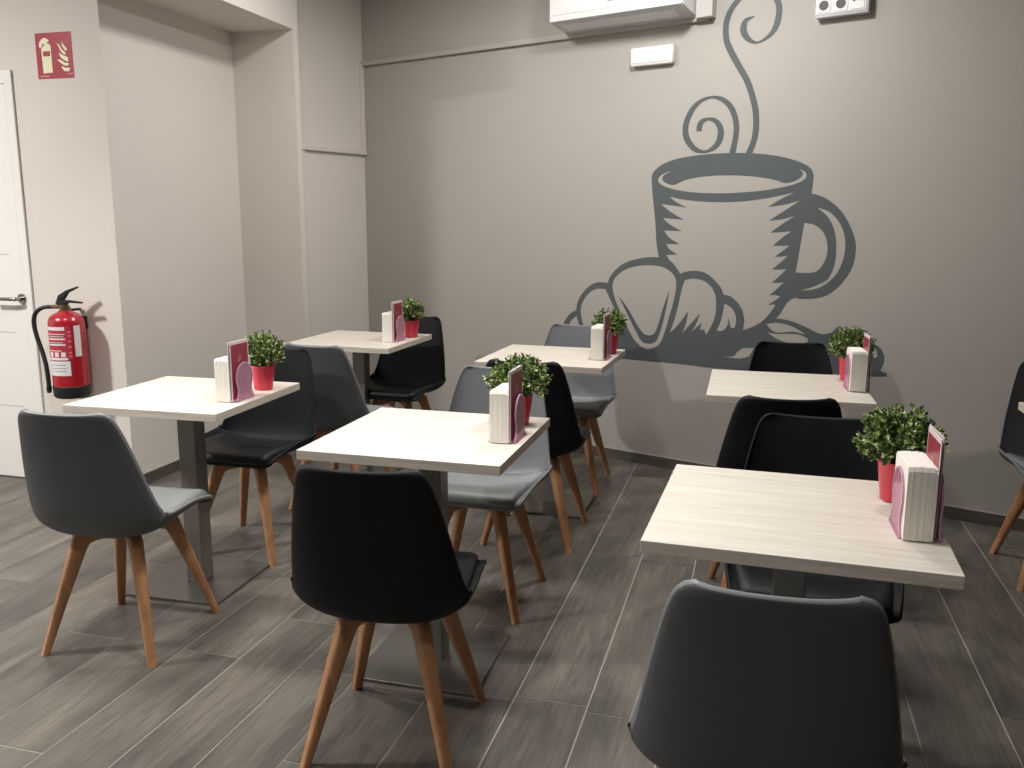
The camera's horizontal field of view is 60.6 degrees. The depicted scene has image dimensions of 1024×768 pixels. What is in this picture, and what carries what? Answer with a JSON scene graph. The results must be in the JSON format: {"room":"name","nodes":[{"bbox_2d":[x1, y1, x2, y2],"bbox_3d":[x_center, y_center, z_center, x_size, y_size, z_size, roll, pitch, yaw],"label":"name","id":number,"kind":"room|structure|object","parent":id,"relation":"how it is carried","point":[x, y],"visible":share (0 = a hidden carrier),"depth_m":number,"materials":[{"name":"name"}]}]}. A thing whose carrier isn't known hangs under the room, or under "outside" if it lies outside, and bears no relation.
{"room":"coffee shop","nodes":[
{"label":"coffee shop","id":0,"kind":"room"},
{"bbox_2d":[0,0,158,476],"bbox_3d":[-3.440,-0.999,4.850,3.090,2.950,0.200,3,11,15],"label":"wall","id":1,"kind":"structure","parent":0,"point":[76,135],"depth_m":4.41,"materials":[{"name":"beige paint"}]},
{"bbox_2d":[0,70,43,476],"bbox_3d":[-2.962,-0.541,4.652,0.941,2.125,0.074,3,11,15],"label":"door","id":2,"kind":"structure","parent":1,"relation":"attached to","point":[20,374],"depth_m":4.60,"materials":[{"name":"white"}]},
{"bbox_2d":[34,31,73,78],"bbox_3d":[-2.239,-1.608,4.286,0.216,0.214,0.003,3,11,15],"label":"fire extinguisher sign","id":3,"kind":"object","parent":1,"relation":"attached to","point":[54,55],"visible":1,"depth_m":4.29,"materials":[{"name":"red plastic"}]},
{"bbox_2d":[31,286,90,398],"bbox_3d":[-2.266,-0.210,4.425,0.251,0.565,0.181,-7,13,-35],"label":"fire extinguisher","id":4,"kind":"object","parent":1,"relation":"attached to","point":[67,328],"visible":1,"depth_m":4.39,"materials":[{"name":"red metal"}]},
{"bbox_2d":[125,0,246,466],"bbox_3d":[-1.891,-1.024,5.021,0.200,2.950,0.973,3,11,15],"label":"wall","id":5,"kind":"structure","parent":0,"point":[182,79],"depth_m":4.90,"materials":[{"name":"beige paint"}]},
{"bbox_2d":[143,459,179,483],"bbox_3d":[-1.831,0.422,5.137,0.009,0.064,1.118,3,11,15],"label":"baseboard","id":6,"kind":"structure","parent":5,"relation":"attached to","point":[167,469],"depth_m":4.81,"materials":[{"name":"tile"}]},
{"bbox_2d":[140,0,292,32],"bbox_3d":[-1.626,-2.209,4.591,0.410,0.460,1.118,3,11,15],"label":"lintel","id":7,"kind":"object","parent":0,"point":[232,16],"visible":1,"depth_m":4.80,"materials":[{"name":"beige paint"}]},
{"bbox_2d":[231,0,308,347],"bbox_3d":[-1.586,-1.095,5.406,0.646,2.950,0.055,3,11,15],"label":"wall","id":8,"kind":"structure","parent":0,"point":[265,63],"depth_m":5.32,"materials":[{"name":"beige paint"}]},
{"bbox_2d":[300,0,368,367],"bbox_3d":[-1.368,-1.163,5.776,0.232,2.950,0.940,8,13,37],"label":"wall","id":9,"kind":"structure","parent":0,"point":[331,38],"depth_m":5.82,"materials":[{"name":"beige paint"}]},
{"bbox_2d":[296,0,311,336],"bbox_3d":[-1.339,-1.136,5.630,0.016,2.950,0.050,8,13,34],"label":"trim","id":10,"kind":"structure","parent":9,"relation":"attached to","point":[297,1],"depth_m":5.59,"materials":[{"name":"white paint"}]},
{"bbox_2d":[302,145,366,154],"bbox_3d":[-1.177,-1.544,5.777,0.026,0.030,0.600,8,13,34],"label":"trim","id":11,"kind":"structure","parent":9,"relation":"attached to","point":[304,147],"depth_m":5.76,"materials":[{"name":"white paint"}]},
{"bbox_2d":[359,64,365,149],"bbox_3d":[-1.015,-1.871,5.952,0.022,0.580,0.032,8,13,34],"label":"trim","id":12,"kind":"structure","parent":9,"relation":"attached to","point":[361,68],"depth_m":5.94,"materials":[{"name":"white paint"}]},
{"bbox_2d":[0,435,1023,767],"bbox_3d":[0.277,1.172,1.617,12.600,0.100,9.600,3,11,15],"label":"floor","id":13,"kind":"structure","parent":0,"point":[238,686],"depth_m":2.85,"materials":[{"name":"grey wood"}]},
{"bbox_2d":[18,408,220,667],"bbox_3d":[-1.299,0.449,2.906,0.481,0.836,0.502,2,11,11],"label":"cafe chair","id":14,"kind":"object","parent":13,"relation":"on","point":[84,479],"visible":1,"depth_m":2.70,"materials":[{"name":"grey plastic"}]},
{"bbox_2d":[62,376,299,605],"bbox_3d":[-1.226,0.403,3.385,0.607,0.750,0.607,3,11,13],"label":"square table","id":15,"kind":"object","parent":13,"relation":"on","point":[190,401],"visible":0.7,"depth_m":3.33,"materials":[{"name":"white wood"}]},
{"bbox_2d":[217,362,254,402],"bbox_3d":[-1.013,-0.014,3.203,0.086,0.139,0.124,3,11,13],"label":"napkin holder","id":16,"kind":"object","parent":15,"relation":"on","point":[244,374],"visible":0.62,"depth_m":3.19,"materials":[{"name":"pink plastic"}]},
{"bbox_2d":[214,356,249,401],"bbox_3d":[-1.020,-0.026,3.201,0.057,0.156,0.147,3,11,13],"label":"napkin stack","id":17,"kind":"object","parent":16,"relation":"in","point":[221,374],"visible":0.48,"depth_m":3.13,"materials":[{"name":"white paper"}]},
{"bbox_2d":[227,338,245,401],"bbox_3d":[-0.993,-0.051,3.178,0.004,0.214,0.128,3,11,13],"label":"menu card","id":18,"kind":"object","parent":16,"relation":"in","point":[228,356],"visible":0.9,"depth_m":3.12,"materials":[{"name":"white"}]},
{"bbox_2d":[229,338,248,401],"bbox_3d":[-0.988,-0.051,3.180,0.004,0.214,0.128,3,11,12],"label":"menu card","id":19,"kind":"object","parent":16,"relation":"in","point":[238,350],"visible":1,"depth_m":3.15,"materials":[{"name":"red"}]},
{"bbox_2d":[244,330,285,390],"bbox_3d":[-0.964,-0.093,3.378,0.186,0.230,0.187,-10,14,-42],"label":"potted plant","id":20,"kind":"object","parent":15,"relation":"on","point":[263,370],"visible":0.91,"depth_m":3.35,"materials":[{"name":"green plant"}]},
{"bbox_2d":[205,348,316,566],"bbox_3d":[-1.106,0.285,3.784,0.481,0.836,0.502,3,11,14],"label":"cafe chair","id":21,"kind":"object","parent":13,"relation":"on","point":[259,437],"visible":0.77,"depth_m":3.88,"materials":[{"name":"black plastic"}]},
{"bbox_2d":[284,342,393,509],"bbox_3d":[-0.846,0.186,4.323,0.481,0.836,0.502,4,11,19],"label":"cafe chair","id":22,"kind":"object","parent":13,"relation":"on","point":[339,399],"visible":0.38,"depth_m":4.07,"materials":[{"name":"grey plastic"}]},
{"bbox_2d":[283,330,431,471],"bbox_3d":[-0.841,0.118,4.922,0.607,0.750,0.607,3,11,16],"label":"square table","id":23,"kind":"object","parent":13,"relation":"on","point":[361,344],"visible":0.59,"depth_m":4.85,"materials":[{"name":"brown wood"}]},
{"bbox_2d":[395,315,405,341],"bbox_3d":[-0.644,-0.305,4.771,0.086,0.139,0.124,3,11,16],"label":"napkin holder","id":24,"kind":"object","parent":23,"relation":"on","point":[400,323],"visible":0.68,"depth_m":4.75,"materials":[{"name":"pink plastic"}]},
{"bbox_2d":[382,311,402,341],"bbox_3d":[-0.651,-0.317,4.769,0.057,0.156,0.147,3,11,16],"label":"napkin stack","id":25,"kind":"object","parent":24,"relation":"in","point":[387,316],"visible":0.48,"depth_m":4.70,"materials":[{"name":"white paper"}]},
{"bbox_2d":[391,300,399,341],"bbox_3d":[-0.625,-0.342,4.744,0.004,0.214,0.128,3,11,16],"label":"menu card","id":26,"kind":"object","parent":24,"relation":"in","point":[399,300],"visible":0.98,"depth_m":4.68,"materials":[{"name":"white"}]},
{"bbox_2d":[393,300,401,341],"bbox_3d":[-0.619,-0.343,4.747,0.004,0.214,0.128,3,11,15],"label":"menu card","id":27,"kind":"object","parent":24,"relation":"in","point":[397,305],"visible":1,"depth_m":4.72,"materials":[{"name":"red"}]},
{"bbox_2d":[402,298,425,337],"bbox_3d":[-0.564,-0.375,4.907,0.167,0.226,0.166,-5,12,-27],"label":"potted plant","id":28,"kind":"object","parent":23,"relation":"on","point":[411,309],"visible":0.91,"depth_m":4.88,"materials":[{"name":"green plant"}]},
{"bbox_2d":[290,464,486,767],"bbox_3d":[-0.318,0.561,2.329,0.481,0.836,0.502,2,11,10],"label":"cafe chair","id":29,"kind":"object","parent":13,"relation":"on","point":[368,549],"visible":1,"depth_m":2.11,"materials":[{"name":"black plastic"}]},
{"bbox_2d":[367,316,445,470],"bbox_3d":[-0.643,0.041,5.102,0.481,0.836,0.502,4,11,17],"label":"cafe chair","id":30,"kind":"object","parent":13,"relation":"on","point":[403,376],"visible":0.73,"depth_m":5.21,"materials":[{"name":"black plastic"}]},
{"bbox_2d":[296,407,549,696],"bbox_3d":[-0.247,0.520,2.784,0.607,0.750,0.607,3,11,15],"label":"square table","id":31,"kind":"object","parent":13,"relation":"on","point":[435,443],"visible":0.8,"depth_m":2.70,"materials":[{"name":"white wood"}]},
{"bbox_2d":[488,394,525,443],"bbox_3d":[-0.013,0.096,2.637,0.086,0.139,0.124,3,11,15],"label":"napkin holder","id":32,"kind":"object","parent":31,"relation":"on","point":[520,433],"visible":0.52,"depth_m":2.62,"materials":[{"name":"pink plastic"}]},
{"bbox_2d":[489,383,507,443],"bbox_3d":[-0.020,0.084,2.636,0.057,0.156,0.147,3,11,15],"label":"napkin stack","id":33,"kind":"object","parent":32,"relation":"in","point":[498,397],"visible":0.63,"depth_m":2.57,"materials":[{"name":"white paper"}]},
{"bbox_2d":[508,365,519,443],"bbox_3d":[0.007,0.059,2.613,0.004,0.214,0.128,3,11,14],"label":"menu card","id":34,"kind":"object","parent":32,"relation":"in","point":[519,365],"visible":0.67,"depth_m":2.56,"materials":[{"name":"white"}]},
{"bbox_2d":[510,365,521,442],"bbox_3d":[0.013,0.058,2.616,0.004,0.214,0.128,3,11,16],"label":"menu card","id":35,"kind":"object","parent":32,"relation":"in","point":[516,374],"visible":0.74,"depth_m":2.59,"materials":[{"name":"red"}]},
{"bbox_2d":[483,351,552,424],"bbox_3d":[0.019,0.012,2.823,0.226,0.236,0.224,3,11,15],"label":"potted plant","id":36,"kind":"object","parent":31,"relation":"on","point":[532,371],"visible":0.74,"depth_m":2.78,"materials":[{"name":"green plant"}]},
{"bbox_2d":[448,365,551,624],"bbox_3d":[-0.107,0.383,3.284,0.481,0.836,0.502,3,11,15],"label":"cafe chair","id":37,"kind":"object","parent":13,"relation":"on","point":[506,492],"visible":0.56,"depth_m":3.33,"materials":[{"name":"grey plastic"}]},
{"bbox_2d":[480,359,590,553],"bbox_3d":[0.102,0.273,3.882,0.481,0.836,0.502,3,11,14],"label":"cafe chair","id":38,"kind":"object","parent":13,"relation":"on","point":[566,436],"visible":0.36,"depth_m":3.68,"materials":[{"name":"black plastic"}]},
{"bbox_2d":[474,344,624,518],"bbox_3d":[0.200,0.228,4.357,0.607,0.750,0.607,4,11,17],"label":"square table","id":39,"kind":"object","parent":13,"relation":"on","point":[541,500],"visible":0.56,"depth_m":4.32,"materials":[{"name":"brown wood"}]},
{"bbox_2d":[589,330,611,360],"bbox_3d":[0.427,-0.192,4.187,0.086,0.139,0.124,4,11,17],"label":"napkin holder","id":40,"kind":"object","parent":39,"relation":"on","point":[609,335],"visible":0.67,"depth_m":4.16,"materials":[{"name":"pink plastic"}]},
{"bbox_2d":[590,324,602,359],"bbox_3d":[0.420,-0.203,4.186,0.057,0.156,0.147,3,11,17],"label":"napkin stack","id":41,"kind":"object","parent":40,"relation":"in","point":[596,353],"visible":0.75,"depth_m":4.12,"materials":[{"name":"white paper"}]},
{"bbox_2d":[602,312,608,359],"bbox_3d":[0.446,-0.229,4.162,0.004,0.214,0.128,4,11,17],"label":"menu card","id":42,"kind":"object","parent":40,"relation":"in","point":[608,312],"visible":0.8,"depth_m":4.10,"materials":[{"name":"white"}]},
{"bbox_2d":[603,312,610,359],"bbox_3d":[0.452,-0.229,4.165,0.004,0.214,0.128,4,11,18],"label":"menu card","id":43,"kind":"object","parent":40,"relation":"in","point":[606,316],"visible":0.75,"depth_m":4.14,"materials":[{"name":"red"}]},
{"bbox_2d":[591,308,627,353],"bbox_3d":[0.484,-0.266,4.338,0.186,0.230,0.187,-2,11,-12],"label":"potted plant","id":44,"kind":"object","parent":39,"relation":"on","point":[617,323],"visible":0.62,"depth_m":4.31,"materials":[{"name":"green plant"}]},
{"bbox_2d":[544,323,616,496],"bbox_3d":[0.312,0.119,4.710,0.481,0.836,0.502,3,11,14],"label":"cafe chair","id":45,"kind":"object","parent":13,"relation":"on","point":[591,394],"visible":0.44,"depth_m":4.83,"materials":[{"name":"grey plastic"}]},
{"bbox_2d":[627,579,907,767],"bbox_3d":[0.468,0.689,1.662,0.481,0.836,0.502,3,11,14],"label":"cafe chair","id":46,"kind":"object","parent":13,"relation":"on","point":[732,678],"visible":1,"depth_m":1.41,"materials":[{"name":"grey plastic"}]},
{"bbox_2d":[707,395,841,588],"bbox_3d":[0.945,0.410,3.164,0.481,0.836,0.502,2,11,10],"label":"cafe chair","id":47,"kind":"object","parent":13,"relation":"on","point":[748,411],"visible":0.11,"depth_m":2.90,"materials":[{"name":"black plastic"}]},
{"bbox_2d":[748,341,832,374],"bbox_3d":[1.282,0.249,4.034,0.481,0.836,0.502,2,11,11],"label":"cafe chair","id":48,"kind":"object","parent":13,"relation":"on","point":[805,358],"visible":0.12,"depth_m":4.18,"materials":[{"name":"black plastic"}]},
{"bbox_2d":[706,369,876,410],"bbox_3d":[1.107,0.372,3.607,0.607,0.750,0.607,3,11,15],"label":"square table","id":49,"kind":"object","parent":13,"relation":"on","point":[725,386],"visible":0.4,"depth_m":3.47,"materials":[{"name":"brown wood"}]},
{"bbox_2d":[825,325,876,380],"bbox_3d":[1.402,-0.130,3.629,0.198,0.232,0.197,1,11,3],"label":"potted plant","id":50,"kind":"object","parent":49,"relation":"on","point":[846,337],"visible":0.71,"depth_m":3.60,"materials":[{"name":"green plant"}]},
{"bbox_2d":[843,354,871,391],"bbox_3d":[1.359,-0.049,3.443,0.086,0.139,0.124,3,11,13],"label":"napkin holder","id":51,"kind":"object","parent":49,"relation":"on","point":[847,362],"visible":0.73,"depth_m":3.42,"materials":[{"name":"pink plastic"}]},
{"bbox_2d":[846,347,867,391],"bbox_3d":[1.352,-0.060,3.442,0.057,0.156,0.147,3,11,13],"label":"napkin stack","id":52,"kind":"object","parent":51,"relation":"in","point":[858,356],"visible":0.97,"depth_m":3.38,"materials":[{"name":"white paper"}]},
{"bbox_2d":[863,333,869,391],"bbox_3d":[1.381,-0.086,3.424,0.004,0.214,0.128,3,11,13],"label":"menu card","id":53,"kind":"object","parent":51,"relation":"in","point":[866,345],"visible":0.48,"depth_m":3.38,"materials":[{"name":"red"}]},
{"bbox_2d":[866,333,871,390],"bbox_3d":[1.387,-0.087,3.429,0.004,0.214,0.128,2,11,11],"label":"menu card","id":54,"kind":"object","parent":51,"relation":"in","point":[866,333],"visible":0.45,"depth_m":3.37,"materials":[{"name":"white"}]},
{"bbox_2d":[640,464,964,597],"bbox_3d":[0.644,0.656,2.073,0.607,0.750,0.607,4,11,17],"label":"square table","id":55,"kind":"object","parent":13,"relation":"on","point":[794,525],"visible":0.65,"depth_m":1.89,"materials":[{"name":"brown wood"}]},
{"bbox_2d":[851,402,948,502],"bbox_3d":[0.910,0.160,2.059,0.213,0.234,0.214,7,12,31],"label":"potted plant","id":56,"kind":"object","parent":55,"relation":"on","point":[882,436],"visible":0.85,"depth_m":2.03,"materials":[{"name":"green plant"}]},
{"bbox_2d":[888,466,944,542],"bbox_3d":[0.860,0.245,1.858,0.086,0.139,0.124,3,11,14],"label":"napkin holder","id":57,"kind":"object","parent":55,"relation":"on","point":[898,480],"visible":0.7,"depth_m":1.83,"materials":[{"name":"pink plastic"}]},
{"bbox_2d":[895,451,938,541],"bbox_3d":[0.853,0.234,1.857,0.057,0.156,0.147,3,11,14],"label":"napkin stack","id":58,"kind":"object","parent":57,"relation":"in","point":[921,476],"visible":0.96,"depth_m":1.79,"materials":[{"name":"white paper"}]},
{"bbox_2d":[926,426,942,539],"bbox_3d":[0.882,0.207,1.842,0.004,0.214,0.128,3,11,14],"label":"menu card","id":59,"kind":"object","parent":57,"relation":"in","point":[935,442],"visible":0.48,"depth_m":1.81,"materials":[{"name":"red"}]},
{"bbox_2d":[930,424,945,537],"bbox_3d":[0.894,0.203,1.859,0.004,0.214,0.128,3,11,13],"label":"menu card","id":60,"kind":"object","parent":57,"relation":"in","point":[933,428],"visible":0.3,"depth_m":1.80,"materials":[{"name":"white"}]},
{"bbox_2d":[724,413,903,623],"bbox_3d":[0.832,0.544,2.447,0.481,0.836,0.502,3,11,16],"label":"cafe chair","id":61,"kind":"object","parent":13,"relation":"on","point":[781,443],"visible":0.3,"depth_m":2.57,"materials":[{"name":"black plastic"}]},
{"bbox_2d":[989,361,1023,591],"bbox_3d":[2.215,0.356,3.485,0.481,0.836,0.502,3,11,14],"label":"cafe chair","id":62,"kind":"object","parent":13,"relation":"on","point":[1010,447],"visible":1,"depth_m":3.66,"materials":[{"name":"grey plastic"}]},
{"bbox_2d":[1018,402,1023,412],"bbox_3d":[2.073,0.504,2.923,0.607,0.750,0.607,3,11,15],"label":"square table","id":63,"kind":"object","parent":13,"relation":"on","point":[1021,404],"visible":1,"depth_m":3.19,"materials":[{"name":"beige wood"}]},
{"bbox_2d":[361,0,1023,517],"bbox_3d":[2.635,-0.757,3.696,9.186,2.950,0.200,8,13,34],"label":"wall","id":64,"kind":"structure","parent":0,"point":[502,185],"depth_m":4.67,"materials":[{"name":"beige paint"}]},
{"bbox_2d":[361,16,709,65],"bbox_3d":[0.001,-2.022,5.206,2.478,0.030,0.024,8,13,34],"label":"trim","id":65,"kind":"structure","parent":64,"relation":"attached to","point":[559,37],"depth_m":5.13,"materials":[{"name":"grey"}]},
{"bbox_2d":[550,0,695,34],"bbox_3d":[0.586,-2.071,4.665,0.790,0.289,0.208,8,13,34],"label":"air conditioner","id":66,"kind":"object","parent":64,"relation":"attached to","point":[569,16],"visible":0.96,"depth_m":4.65,"materials":[{"name":"white plastic"}]},
{"bbox_2d":[630,44,674,67],"bbox_3d":[0.754,-1.764,4.706,0.254,0.098,0.039,8,13,34],"label":"emergency light","id":67,"kind":"object","parent":64,"relation":"attached to","point":[659,54],"visible":1,"depth_m":4.69,"materials":[{"name":"white plastic"}]},
{"bbox_2d":[632,46,669,63],"bbox_3d":[0.744,-1.762,4.692,0.224,0.068,0.004,8,13,34],"label":"diffuser","id":68,"kind":"object","parent":67,"relation":"attached to","point":[651,54],"depth_m":4.69,"materials":[{"name":"white plastic"}]},
{"bbox_2d":[696,0,716,18],"bbox_3d":[0.997,-2.087,4.463,0.090,0.420,0.055,8,13,34],"label":"box","id":69,"kind":"object","parent":64,"relation":"attached to","point":[704,8],"visible":1,"depth_m":4.47,"materials":[{"name":"grey plastic"}]},
{"bbox_2d":[564,0,885,375],"bbox_3d":[1.074,-1.044,4.632,1.854,1.936,0.002,8,13,34],"label":"wall mural","id":70,"kind":"object","parent":64,"relation":"attached to","point":[740,236],"visible":0.94,"depth_m":4.64,"materials":[{"name":"grey paint"}]},
{"bbox_2d":[682,96,738,154],"bbox_3d":[1.042,-1.353,4.598,0.316,0.308,0.001,8,13,34],"label":"painting","id":71,"kind":"object","parent":70,"relation":"on","point":[731,108],"depth_m":4.58},
{"bbox_2d":[564,257,885,375],"bbox_3d":[1.070,-0.383,4.755,1.854,0.590,0.008,8,13,35],"label":"painting","id":72,"kind":"object","parent":70,"relation":"attached to","point":[687,318],"depth_m":4.85},
{"bbox_2d":[652,153,855,329],"bbox_3d":[1.223,-0.722,4.585,1.110,0.954,0.005,8,13,34],"label":"painting","id":73,"kind":"object","parent":70,"relation":"attached to","point":[754,224],"depth_m":4.56},
{"bbox_2d":[574,445,1023,531],"bbox_3d":[2.651,0.688,3.820,8.986,0.064,0.009,8,13,34],"label":"baseboard","id":74,"kind":"structure","parent":64,"relation":"attached to","point":[950,512],"depth_m":4.90,"materials":[{"name":"tile"}]},
{"bbox_2d":[815,0,870,19],"bbox_3d":[1.558,-1.784,4.120,0.244,0.100,0.053,8,13,34],"label":"panel","id":75,"kind":"object","parent":64,"relation":"attached to","point":[825,9],"visible":1,"depth_m":4.11,"materials":[{"name":"white plastic"}]},
{"bbox_2d":[723,0,781,154],"bbox_3d":[1.204,-1.579,4.441,0.304,0.813,0.001,8,13,34],"label":"steam","id":76,"kind":"object","parent":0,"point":[743,28],"depth_m":4.45,"materials":[{"name":"grey paint"}]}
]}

